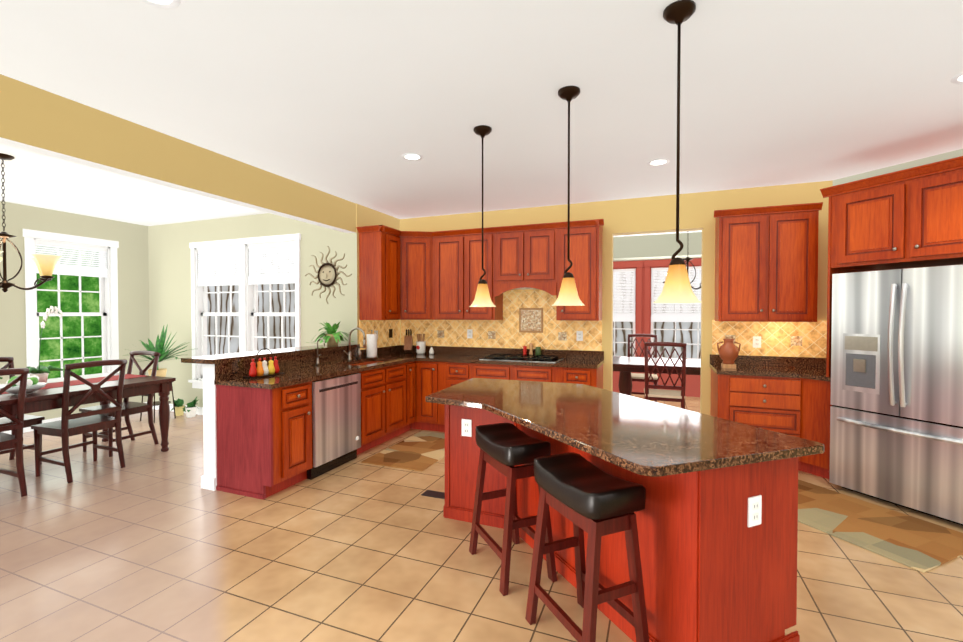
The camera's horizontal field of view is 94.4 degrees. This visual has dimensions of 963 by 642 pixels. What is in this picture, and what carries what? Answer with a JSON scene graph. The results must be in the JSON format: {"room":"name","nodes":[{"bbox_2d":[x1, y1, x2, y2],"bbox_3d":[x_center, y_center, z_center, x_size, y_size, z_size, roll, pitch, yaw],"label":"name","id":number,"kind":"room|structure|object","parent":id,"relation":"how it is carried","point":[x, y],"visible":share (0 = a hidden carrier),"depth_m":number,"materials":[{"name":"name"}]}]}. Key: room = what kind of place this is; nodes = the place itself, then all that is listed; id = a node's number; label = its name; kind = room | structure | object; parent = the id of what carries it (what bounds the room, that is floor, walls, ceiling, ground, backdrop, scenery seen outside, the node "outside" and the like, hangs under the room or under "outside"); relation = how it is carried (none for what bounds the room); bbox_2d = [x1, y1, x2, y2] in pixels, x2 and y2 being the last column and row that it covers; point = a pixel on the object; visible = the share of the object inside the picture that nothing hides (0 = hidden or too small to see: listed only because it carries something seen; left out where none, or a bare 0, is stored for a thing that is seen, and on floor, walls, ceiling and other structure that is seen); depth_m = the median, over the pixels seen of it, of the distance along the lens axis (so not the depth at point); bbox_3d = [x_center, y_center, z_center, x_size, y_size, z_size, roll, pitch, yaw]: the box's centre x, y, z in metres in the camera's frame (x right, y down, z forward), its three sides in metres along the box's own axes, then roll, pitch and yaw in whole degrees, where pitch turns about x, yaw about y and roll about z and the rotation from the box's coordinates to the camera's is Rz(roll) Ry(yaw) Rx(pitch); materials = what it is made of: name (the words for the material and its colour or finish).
{"room":"kitchen","nodes":[
{"label":"kitchen","id":0,"kind":"room"},
{"bbox_2d":[0,201,149,419],"bbox_3d":[-6.486,0.008,3.463,0.150,2.790,7.280,0,1,22],"label":"wall","id":1,"kind":"structure","parent":0,"point":[133,286],"depth_m":6.01,"materials":[{"name":"beige paint"}]},
{"bbox_2d":[23,229,118,377],"bbox_3d":[-5.466,-0.078,5.967,0.210,2.115,1.060,0,1,22],"label":"window","id":2,"kind":"structure","parent":1,"relation":"in","point":[105,271],"depth_m":6.00,"materials":[{"name":"white wood"}]},
{"bbox_2d":[3,402,146,433],"bbox_3d":[-6.409,1.348,3.456,0.015,0.110,7.280,0,1,22],"label":"baseboard","id":3,"kind":"structure","parent":1,"relation":"attached to","point":[27,429],"depth_m":5.63,"materials":[{"name":"white wood"}]},
{"bbox_2d":[0,74,355,232],"bbox_3d":[-2.914,-1.187,2.034,0.130,0.350,7.280,0,1,22],"label":"header beam","id":4,"kind":"structure","parent":0,"point":[39,120],"depth_m":3.19,"materials":[{"name":"yellow paint"}]},
{"bbox_2d":[148,213,348,406],"bbox_3d":[-3.398,-0.040,6.239,3.860,2.790,0.150,0,1,22],"label":"wall","id":5,"kind":"structure","parent":0,"point":[169,249],"depth_m":6.40,"materials":[{"name":"beige paint"}]},
{"bbox_2d":[153,404,202,414],"bbox_3d":[-3.344,1.301,6.153,3.680,0.110,0.015,0,1,22],"label":"baseboard","id":6,"kind":"structure","parent":5,"relation":"attached to","point":[199,411],"depth_m":6.45,"materials":[{"name":"white wood"}]},
{"bbox_2d":[188,239,241,388],"bbox_3d":[-3.702,-0.077,6.325,1.070,2.100,0.210,0,1,22],"label":"window","id":7,"kind":"structure","parent":5,"relation":"in","point":[205,258],"depth_m":6.39,"materials":[{"name":"white wood"}]},
{"bbox_2d":[239,233,300,351],"bbox_3d":[-2.781,-0.070,5.962,1.070,2.103,0.212,0,1,22],"label":"window","id":8,"kind":"structure","parent":5,"relation":"in","point":[253,257],"depth_m":5.97,"materials":[{"name":"white wood"}]},
{"bbox_2d":[305,246,351,303],"bbox_3d":[-1.916,-0.573,5.543,0.727,0.727,0.052,0,1,22],"label":"wall art","id":9,"kind":"object","parent":5,"relation":"attached to","point":[327,274],"visible":0.98,"depth_m":5.53,"materials":[{"name":"metal"}]},
{"bbox_2d":[201,203,399,490],"bbox_3d":[-1.751,-0.019,5.012,0.155,2.790,2.865,0,1,22],"label":"wall","id":10,"kind":"structure","parent":0,"point":[366,216],"depth_m":5.41,"materials":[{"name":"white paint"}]},
{"bbox_2d":[389,329,392,337],"bbox_3d":[-1.236,0.168,6.073,0.006,0.120,0.080,0,1,22],"label":"switch plate","id":11,"kind":"object","parent":10,"relation":"attached to","point":[390,333],"visible":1,"depth_m":6.07,"materials":[{"name":"brown plastic"}]},
{"bbox_2d":[357,225,432,319],"bbox_3d":[-1.003,-0.579,5.744,0.688,1.125,0.926,0,1,22],"label":"upper cabinet","id":12,"kind":"object","parent":10,"relation":"attached to","point":[396,266],"depth_m":5.56,"materials":[{"name":"brown wood"}]},
{"bbox_2d":[0,392,962,641],"bbox_3d":[-0.521,1.448,4.372,14.500,0.120,13.900,0,1,22],"label":"floor","id":13,"kind":"structure","parent":0,"point":[150,542],"depth_m":2.57,"materials":[{"name":"tile"}]},
{"bbox_2d":[0,368,28,496],"bbox_3d":[-3.938,0.887,3.452,0.551,1.042,0.500,0,1,22],"label":"chair","id":14,"kind":"object","parent":13,"relation":"on","point":[10,441],"visible":1,"depth_m":3.56,"materials":[{"name":"brown wood"}]},
{"bbox_2d":[0,357,44,464],"bbox_3d":[-4.583,0.874,4.190,0.551,1.042,0.500,0,1,22],"label":"chair","id":15,"kind":"object","parent":13,"relation":"on","point":[29,420],"visible":0.48,"depth_m":4.29,"materials":[{"name":"brown wood"}]},
{"bbox_2d":[31,359,126,482],"bbox_3d":[-3.677,0.875,4.112,0.551,1.042,0.500,0,1,22],"label":"chair","id":16,"kind":"object","parent":13,"relation":"on","point":[67,425],"visible":1,"depth_m":4.01,"materials":[{"name":"brown wood"}]},
{"bbox_2d":[0,373,175,451],"bbox_3d":[-4.220,1.008,3.925,1.160,0.775,2.270,0,1,22],"label":"table","id":17,"kind":"object","parent":13,"relation":"on","point":[43,400],"visible":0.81,"depth_m":4.28,"materials":[{"name":"brown wood"}]},
{"bbox_2d":[0,375,46,393],"bbox_3d":[-3.926,0.545,3.818,0.300,0.146,0.295,0,1,22],"label":"centerpiece bowl","id":18,"kind":"object","parent":17,"relation":"on","point":[33,384],"visible":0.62,"depth_m":3.79,"materials":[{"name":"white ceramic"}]},
{"bbox_2d":[39,381,63,389],"bbox_3d":[-4.083,0.613,4.241,0.392,0.005,0.355,0,1,22],"label":"table runner","id":19,"kind":"object","parent":17,"relation":"on","point":[56,384],"depth_m":4.23,"materials":[{"name":"red fabric"}]},
{"bbox_2d":[26,306,63,382],"bbox_3d":[-4.230,0.231,4.283,0.349,0.757,0.321,0,1,22],"label":"orchid","id":20,"kind":"object","parent":19,"relation":"on","point":[41,372],"visible":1,"depth_m":4.29,"materials":[{"name":"plant"}]},
{"bbox_2d":[70,380,84,385],"bbox_3d":[-4.021,0.610,4.394,0.384,0.005,0.216,0,1,22],"label":"table runner","id":21,"kind":"object","parent":17,"relation":"on","point":[76,382],"depth_m":4.41,"materials":[{"name":"red fabric"}]},
{"bbox_2d":[86,377,104,382],"bbox_3d":[-3.949,0.607,4.587,0.385,0.005,0.260,0,1,22],"label":"table runner","id":22,"kind":"object","parent":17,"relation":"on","point":[93,380],"depth_m":4.61,"materials":[{"name":"red fabric"}]},
{"bbox_2d":[107,375,118,380],"bbox_3d":[-3.892,0.605,4.722,0.394,0.005,0.272,0,1,22],"label":"table runner","id":23,"kind":"object","parent":17,"relation":"on","point":[116,377],"depth_m":4.68,"materials":[{"name":"red fabric"}]},
{"bbox_2d":[124,374,145,378],"bbox_3d":[-3.839,0.602,4.841,0.378,0.005,0.228,0,1,22],"label":"table runner","id":24,"kind":"object","parent":17,"relation":"on","point":[127,376],"depth_m":4.83,"materials":[{"name":"red fabric"}]},
{"bbox_2d":[79,351,160,456],"bbox_3d":[-3.905,0.862,4.858,0.500,1.042,0.551,0,1,22],"label":"chair","id":25,"kind":"object","parent":13,"relation":"on","point":[129,408],"visible":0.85,"depth_m":4.90,"materials":[{"name":"brown wood"}]},
{"bbox_2d":[140,386,175,422],"bbox_3d":[-4.448,1.101,6.130,0.340,0.513,0.340,0,1,22],"label":"plant stand","id":26,"kind":"object","parent":13,"relation":"on","point":[155,403],"visible":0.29,"depth_m":6.09,"materials":[{"name":"brown"}]},
{"bbox_2d":[123,324,191,376],"bbox_3d":[-4.465,0.439,6.056,0.878,0.813,0.825,0,1,22],"label":"palm plant","id":27,"kind":"object","parent":26,"relation":"on","point":[160,348],"visible":0.69,"depth_m":6.13,"materials":[{"name":"green plant"}]},
{"bbox_2d":[171,398,185,415],"bbox_3d":[-4.343,1.226,6.399,0.158,0.253,0.153,0,1,22],"label":"plant pot","id":28,"kind":"object","parent":13,"relation":"on","point":[179,406],"visible":0.81,"depth_m":6.37,"materials":[{"name":"yellow ceramic"}]},
{"bbox_2d":[183,397,198,416],"bbox_3d":[-4.108,1.212,6.314,0.150,0.284,0.169,0,1,22],"label":"plant pot","id":29,"kind":"object","parent":13,"relation":"on","point":[190,409],"visible":1,"depth_m":6.27,"materials":[{"name":"white ceramic"}]},
{"bbox_2d":[225,356,316,495],"bbox_3d":[-1.805,0.872,3.827,0.619,1.049,0.323,0,1,22],"label":"base cabinet","id":30,"kind":"object","parent":13,"relation":"on","point":[303,416],"depth_m":3.61,"materials":[{"name":"brown wood"}]},
{"bbox_2d":[285,352,364,476],"bbox_3d":[-1.621,0.864,4.296,0.619,1.049,0.685,0,1,22],"label":"dishwasher","id":31,"kind":"object","parent":13,"relation":"on","point":[340,381],"depth_m":4.27,"materials":[{"name":"silver metal"}]},
{"bbox_2d":[181,344,830,388],"bbox_3d":[0.641,0.410,4.053,5.653,0.211,2.901,0,1,22],"label":"countertop","id":32,"kind":"structure","parent":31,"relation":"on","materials":[{"name":"brown stone"}]},
{"bbox_2d":[243,348,284,378],"bbox_3d":[-1.895,0.359,3.895,0.140,0.244,0.320,0,1,22],"label":"condiment caddy","id":33,"kind":"object","parent":32,"relation":"on","point":[262,370],"visible":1,"depth_m":3.87,"materials":[{"name":"multicoloured ceramic"}]},
{"bbox_2d":[316,338,324,364],"bbox_3d":[-1.687,0.321,4.700,0.117,0.292,0.071,0,1,22],"label":"filter faucet","id":34,"kind":"object","parent":32,"relation":"on","point":[317,360],"visible":1,"depth_m":4.69,"materials":[{"name":"silver metal"}]},
{"bbox_2d":[306,322,352,345],"bbox_3d":[-1.798,0.142,5.223,0.526,0.284,0.530,0,1,22],"label":"potted plant","id":35,"kind":"object","parent":32,"relation":"on","point":[332,337],"visible":0.96,"depth_m":5.17,"materials":[{"name":"plant"}]},
{"bbox_2d":[344,327,365,360],"bbox_3d":[-1.454,0.266,5.109,0.255,0.386,0.131,0,1,22],"label":"pull-down faucet","id":36,"kind":"object","parent":32,"relation":"on","point":[349,340],"visible":1,"depth_m":5.16,"materials":[{"name":"silver metal"}]},
{"bbox_2d":[357,347,362,358],"bbox_3d":[-1.449,0.381,5.332,0.084,0.149,0.048,0,1,22],"label":"soap dispenser","id":37,"kind":"object","parent":32,"relation":"on","point":[359,354],"visible":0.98,"depth_m":5.32,"materials":[{"name":"silver metal"}]},
{"bbox_2d":[366,330,377,357],"bbox_3d":[-1.355,0.279,5.509,0.150,0.347,0.148,0,1,22],"label":"paper towel","id":38,"kind":"object","parent":32,"relation":"on","point":[371,345],"visible":1,"depth_m":5.46,"materials":[{"name":"white paper"}]},
{"bbox_2d":[404,329,412,352],"bbox_3d":[-0.998,0.275,6.097,0.100,0.324,0.214,0,1,-3],"label":"knife block","id":39,"kind":"object","parent":32,"relation":"on","point":[408,343],"visible":1,"depth_m":6.03,"materials":[{"name":"brown wood"}]},
{"bbox_2d":[416,334,425,353],"bbox_3d":[-0.817,0.308,6.004,0.128,0.272,0.133,0,1,22],"label":"utensil crock","id":40,"kind":"object","parent":32,"relation":"on","point":[420,345],"visible":1,"depth_m":5.96,"materials":[{"name":"white ceramic"}]},
{"bbox_2d":[479,353,563,362],"bbox_3d":[0.478,0.435,5.310,0.912,0.042,0.442,0,1,22],"label":"cooktop","id":41,"kind":"object","parent":32,"relation":"in","point":[524,357],"visible":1,"depth_m":5.22,"materials":[{"name":"black glass"}]},
{"bbox_2d":[523,346,526,353],"bbox_3d":[0.544,0.379,5.584,0.058,0.145,0.058,0,1,6],"label":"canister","id":42,"kind":"object","parent":32,"relation":"on","point":[524,347],"depth_m":5.56,"materials":[{"name":"red ceramic"}]},
{"bbox_2d":[529,343,532,354],"bbox_3d":[0.619,0.359,5.554,0.054,0.185,0.054,0,1,6],"label":"pepper mill","id":43,"kind":"object","parent":32,"relation":"on","point":[531,344],"depth_m":5.54,"materials":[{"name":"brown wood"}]},
{"bbox_2d":[535,347,540,354],"bbox_3d":[0.703,0.387,5.522,0.070,0.130,0.068,0,1,22],"label":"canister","id":44,"kind":"object","parent":32,"relation":"on","point":[537,350],"depth_m":5.49,"materials":[{"name":"green ceramic"}]},
{"bbox_2d":[717,339,740,368],"bbox_3d":[2.488,0.325,4.489,0.213,0.290,0.181,0,1,22],"label":"terracotta vase","id":45,"kind":"object","parent":32,"relation":"on","point":[728,350],"visible":1,"depth_m":4.44,"materials":[{"name":"brown ceramic"}]},
{"bbox_2d":[321,344,408,450],"bbox_3d":[-1.333,0.852,5.025,0.619,1.049,0.882,0,1,22],"label":"base cabinet","id":46,"kind":"object","parent":13,"relation":"on","point":[387,375],"depth_m":5.01,"materials":[{"name":"brown wood"}]},
{"bbox_2d":[385,344,416,429],"bbox_3d":[-1.133,0.843,5.532,0.619,1.049,0.210,0,1,22],"label":"base cabinet","id":47,"kind":"object","parent":13,"relation":"on","point":[412,356],"depth_m":5.49,"materials":[{"name":"brown wood"}]},
{"bbox_2d":[361,431,444,471],"bbox_3d":[-0.640,1.373,4.805,0.680,0.012,1.220,0,1,22],"label":"area rug","id":48,"kind":"object","parent":13,"relation":"on","point":[421,451],"visible":0.77,"depth_m":4.61,"materials":[{"name":"brown fabric"}]},
{"bbox_2d":[417,344,444,431],"bbox_3d":[-0.524,0.839,5.739,0.345,1.049,0.630,0,1,22],"label":"base cabinet","id":49,"kind":"object","parent":13,"relation":"on","point":[428,365],"depth_m":5.47,"materials":[{"name":"brown wood"}]},
{"bbox_2d":[421,490,444,498],"bbox_3d":[-0.360,1.399,3.593,0.230,0.004,0.110,0,1,22],"label":"floor vent","id":50,"kind":"object","parent":13,"relation":"in","point":[434,494],"visible":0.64,"depth_m":3.59,"materials":[{"name":"brown metal"}]},
{"bbox_2d":[441,344,480,431],"bbox_3d":[-0.186,0.841,5.606,0.380,1.049,0.630,0,1,22],"label":"base cabinet","id":51,"kind":"object","parent":13,"relation":"on","point":[456,359],"depth_m":5.39,"materials":[{"name":"brown wood"}]},
{"bbox_2d":[473,344,524,379],"bbox_3d":[0.224,0.844,5.445,0.502,1.049,0.630,0,1,22],"label":"base cabinet","id":52,"kind":"object","parent":13,"relation":"on","point":[488,369],"depth_m":5.20,"materials":[{"name":"brown wood"}]},
{"bbox_2d":[469,423,556,595],"bbox_3d":[0.168,1.035,2.583,0.328,0.768,0.490,0,1,-23],"label":"bar stool","id":53,"kind":"object","parent":13,"relation":"on","point":[505,448],"visible":0.94,"depth_m":2.43,"materials":[{"name":"brown wood"}]},
{"bbox_2d":[513,344,568,382],"bbox_3d":[0.701,0.847,5.257,0.523,1.049,0.630,0,1,22],"label":"base cabinet","id":54,"kind":"object","parent":13,"relation":"on","point":[522,370],"depth_m":5.00,"materials":[{"name":"brown wood"}]},
{"bbox_2d":[557,344,600,386],"bbox_3d":[1.107,0.850,5.097,0.350,1.049,0.630,0,1,22],"label":"base cabinet","id":55,"kind":"object","parent":13,"relation":"on","point":[578,365],"depth_m":4.87,"materials":[{"name":"brown wood"}]},
{"bbox_2d":[525,452,648,641],"bbox_3d":[0.456,1.045,1.975,0.328,0.768,0.490,0,1,-23],"label":"bar stool","id":56,"kind":"object","parent":13,"relation":"on","point":[593,501],"visible":1,"depth_m":1.84,"materials":[{"name":"brown wood"}]},
{"bbox_2d":[443,454,799,641],"bbox_3d":[0.583,0.980,2.644,2.004,0.876,1.610,0,1,22],"label":"kitchen island","id":57,"kind":"object","parent":13,"relation":"on","point":[717,522],"depth_m":1.85,"materials":[{"name":"brown wood"}]},
{"bbox_2d":[425,378,824,497],"bbox_3d":[0.581,0.523,2.575,2.116,0.037,1.806,0,1,22],"label":"island countertop","id":58,"kind":"structure","parent":57,"relation":"on","point":[617,433],"depth_m":2.13,"materials":[{"name":"brown stone"}]},
{"bbox_2d":[628,334,657,401],"bbox_3d":[2.614,0.780,7.270,0.500,1.122,0.551,0,1,22],"label":"dining chair","id":59,"kind":"object","parent":13,"relation":"on","point":[639,377],"visible":0.54,"depth_m":7.38,"materials":[{"name":"brown wood"}]},
{"bbox_2d":[613,356,700,395],"bbox_3d":[2.765,0.967,6.294,2.800,0.776,1.100,0,1,22],"label":"dining table","id":60,"kind":"object","parent":13,"relation":"on","point":[625,366],"visible":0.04,"depth_m":6.14,"materials":[{"name":"brown wood"}]},
{"bbox_2d":[644,342,686,408],"bbox_3d":[2.302,0.809,5.607,0.500,1.122,0.551,0,1,22],"label":"dining chair","id":61,"kind":"object","parent":13,"relation":"on","point":[660,393],"visible":0.73,"depth_m":5.43,"materials":[{"name":"brown wood"}]},
{"bbox_2d":[710,364,824,477],"bbox_3d":[3.002,0.951,4.251,1.382,0.876,0.817,0,1,22],"label":"base cabinet","id":62,"kind":"object","parent":13,"relation":"on","point":[789,401],"depth_m":4.13,"materials":[{"name":"brown wood"}]},
{"bbox_2d":[798,479,962,572],"bbox_3d":[2.551,1.398,3.381,0.810,0.012,1.550,0,1,-23],"label":"area rug","id":63,"kind":"object","parent":13,"relation":"on","point":[920,545],"visible":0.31,"depth_m":3.00,"materials":[{"name":"orange fabric"}]},
{"bbox_2d":[805,156,962,478],"bbox_3d":[3.494,0.138,3.462,1.248,2.530,1.316,0,1,22],"label":"tall cabinet","id":64,"kind":"object","parent":13,"relation":"on","point":[911,217],"depth_m":3.48,"materials":[{"name":"brown wood"}]},
{"bbox_2d":[829,265,962,525],"bbox_3d":[3.416,0.508,3.440,0.866,1.789,0.914,0,1,-23],"label":"refrigerator","id":65,"kind":"object","parent":13,"relation":"on","point":[896,422],"visible":1,"depth_m":3.28,"materials":[{"name":"silver metal"}]},
{"bbox_2d":[0,0,962,254],"bbox_3d":[-0.521,-1.462,4.322,14.500,0.120,13.900,0,1,22],"label":"ceiling","id":66,"kind":"structure","parent":0,"point":[353,101],"depth_m":2.68,"materials":[{"name":"white paint"}]},
{"bbox_2d":[0,153,61,291],"bbox_3d":[-4.044,-0.817,3.773,0.769,1.150,0.781,0,1,22],"label":"chandelier","id":67,"kind":"object","parent":66,"relation":"hanging from","point":[45,264],"visible":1,"depth_m":3.77,"materials":[{"name":"brown metal"}]},
{"bbox_2d":[141,0,180,8],"bbox_3d":[-1.357,-1.357,1.847,0.184,0.003,0.184,0,1,22],"label":"recessed light","id":68,"kind":"object","parent":66,"relation":"in","point":[167,4],"visible":1,"depth_m":1.90,"materials":[{"name":"white"}]},
{"bbox_2d":[402,153,422,160],"bbox_3d":[-0.585,-1.390,3.779,0.184,0.003,0.184,0,1,22],"label":"recessed light","id":69,"kind":"object","parent":66,"relation":"in","point":[412,156],"visible":1,"depth_m":3.77,"materials":[{"name":"white"}]},
{"bbox_2d":[469,125,495,306],"bbox_3d":[0.008,-0.743,3.223,0.200,1.280,0.200,0,1,22],"label":"pendant light","id":70,"kind":"object","parent":66,"relation":"hanging from","point":[482,298],"visible":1,"depth_m":3.19,"materials":[{"name":"brown metal"}]},
{"bbox_2d":[552,86,584,305],"bbox_3d":[0.523,-0.733,2.676,0.200,1.280,0.200,0,1,22],"label":"pendant light","id":71,"kind":"object","parent":66,"relation":"hanging from","point":[568,295],"visible":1,"depth_m":2.65,"materials":[{"name":"brown metal"}]},
{"bbox_2d":[647,159,669,165],"bbox_3d":[1.553,-1.393,3.914,0.184,0.003,0.184,0,1,22],"label":"recessed light","id":72,"kind":"object","parent":66,"relation":"in","point":[656,162],"visible":1,"depth_m":3.91,"materials":[{"name":"white"}]},
{"bbox_2d":[653,0,701,302],"bbox_3d":[0.865,-0.721,1.961,0.200,1.280,0.200,0,1,22],"label":"pendant light","id":73,"kind":"object","parent":66,"relation":"hanging from","point":[677,288],"visible":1,"depth_m":1.94,"materials":[{"name":"brown metal"}]},
{"bbox_2d":[663,231,700,288],"bbox_3d":[2.860,-0.925,6.230,0.610,1.020,0.623,0,1,22],"label":"dining chandelier","id":74,"kind":"object","parent":66,"relation":"hanging from","point":[687,259],"visible":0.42,"depth_m":6.21,"materials":[{"name":"brown metal"}]},
{"bbox_2d":[950,73,962,83],"bbox_3d":[2.740,-1.367,2.479,0.184,0.003,0.184,0,1,22],"label":"recessed light","id":75,"kind":"object","parent":66,"relation":"in","point":[957,79],"visible":1,"depth_m":2.52,"materials":[{"name":"white"}]},
{"bbox_2d":[400,180,832,414],"bbox_3d":[1.155,-0.027,5.492,5.160,2.790,0.160,0,1,22],"label":"wall","id":76,"kind":"structure","parent":0,"point":[647,215],"depth_m":5.02,"materials":[{"name":"yellow paint"}]},
{"bbox_2d":[433,228,492,319],"bbox_3d":[-0.181,-0.579,5.736,0.847,1.125,0.339,0,1,22],"label":"upper cabinet","id":77,"kind":"object","parent":76,"relation":"attached to","point":[457,254],"depth_m":5.59,"materials":[{"name":"brown wood"}]},
{"bbox_2d":[467,329,472,337],"bbox_3d":[-0.155,0.171,5.907,0.075,0.118,0.008,0,1,22],"label":"outlet","id":78,"kind":"object","parent":76,"relation":"attached to","point":[469,331],"depth_m":5.90,"materials":[{"name":"white plastic"}]},
{"bbox_2d":[493,222,556,319],"bbox_3d":[0.570,-0.574,5.440,0.768,1.125,0.339,0,1,22],"label":"upper cabinet","id":79,"kind":"object","parent":76,"relation":"attached to","point":[524,256],"depth_m":5.34,"materials":[{"name":"brown wood"}]},
{"bbox_2d":[577,331,582,340],"bbox_3d":[1.185,0.180,5.380,0.075,0.118,0.008,0,1,22],"label":"outlet","id":80,"kind":"object","parent":76,"relation":"attached to","point":[579,333],"depth_m":5.38,"materials":[{"name":"white plastic"}]},
{"bbox_2d":[557,219,603,323],"bbox_3d":[1.148,-0.570,5.212,0.475,1.125,0.339,0,1,22],"label":"upper cabinet","id":81,"kind":"object","parent":76,"relation":"attached to","point":[585,235],"depth_m":5.04,"materials":[{"name":"brown wood"}]},
{"bbox_2d":[753,336,760,347],"bbox_3d":[2.906,0.222,4.702,0.075,0.118,0.008,0,1,22],"label":"outlet","id":82,"kind":"object","parent":76,"relation":"attached to","point":[756,341],"depth_m":4.70,"materials":[{"name":"white plastic"}]},
{"bbox_2d":[713,204,808,323],"bbox_3d":[2.867,-0.558,4.535,0.840,1.125,0.339,0,1,22],"label":"upper cabinet","id":83,"kind":"object","parent":76,"relation":"attached to","point":[762,253],"depth_m":4.40,"materials":[{"name":"brown wood"}]},
{"bbox_2d":[613,232,701,396],"bbox_3d":[2.971,-0.069,7.888,6.900,2.790,0.650,0,1,22],"label":"wall","id":84,"kind":"structure","parent":0,"point":[658,247],"depth_m":7.53,"materials":[{"name":"beige paint"}]},
{"bbox_2d":[613,262,642,356],"bbox_3d":[2.484,-0.119,8.315,1.010,1.915,0.210,0,1,22],"label":"dining room window","id":85,"kind":"structure","parent":84,"relation":"in","point":[622,312],"depth_m":8.20,"materials":[{"name":"red"}]},
{"bbox_2d":[613,268,635,321],"bbox_3d":[2.478,-0.475,8.294,0.730,0.971,0.042,0,1,22],"label":"blind","id":86,"kind":"object","parent":85,"relation":"attached to","point":[622,312],"depth_m":8.22,"materials":[{"name":"white"}]},
{"bbox_2d":[644,259,700,358],"bbox_3d":[3.795,-0.110,7.798,1.830,1.918,0.212,0,1,22],"label":"dining room window","id":87,"kind":"structure","parent":84,"relation":"in","point":[651,283],"depth_m":7.97,"materials":[{"name":"red"}]},
{"bbox_2d":[651,266,700,321],"bbox_3d":[3.790,-0.467,7.777,1.550,0.971,0.042,0,1,22],"label":"blind","id":88,"kind":"object","parent":87,"relation":"attached to","point":[656,316],"depth_m":7.92,"materials":[{"name":"white"}]},
{"bbox_2d":[832,149,962,185],"bbox_3d":[4.217,0.014,3.130,2.310,2.790,2.310,0,1,22],"label":"wall","id":89,"kind":"structure","parent":0,"point":[924,161],"depth_m":3.95,"materials":[{"name":"beige paint"}]},
{"label":"outside","id":90,"kind":"structure","parent":0,"visible":0},
{"bbox_2d":[36,246,101,378],"bbox_3d":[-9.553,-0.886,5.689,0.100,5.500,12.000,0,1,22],"label":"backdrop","id":91,"kind":"structure","parent":90,"point":[71,327],"depth_m":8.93,"materials":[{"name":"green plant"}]},
{"bbox_2d":[207,253,700,358],"bbox_3d":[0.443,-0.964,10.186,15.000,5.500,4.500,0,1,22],"label":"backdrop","id":92,"kind":"structure","parent":90,"point":[682,336],"depth_m":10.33,"materials":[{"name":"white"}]}
]}

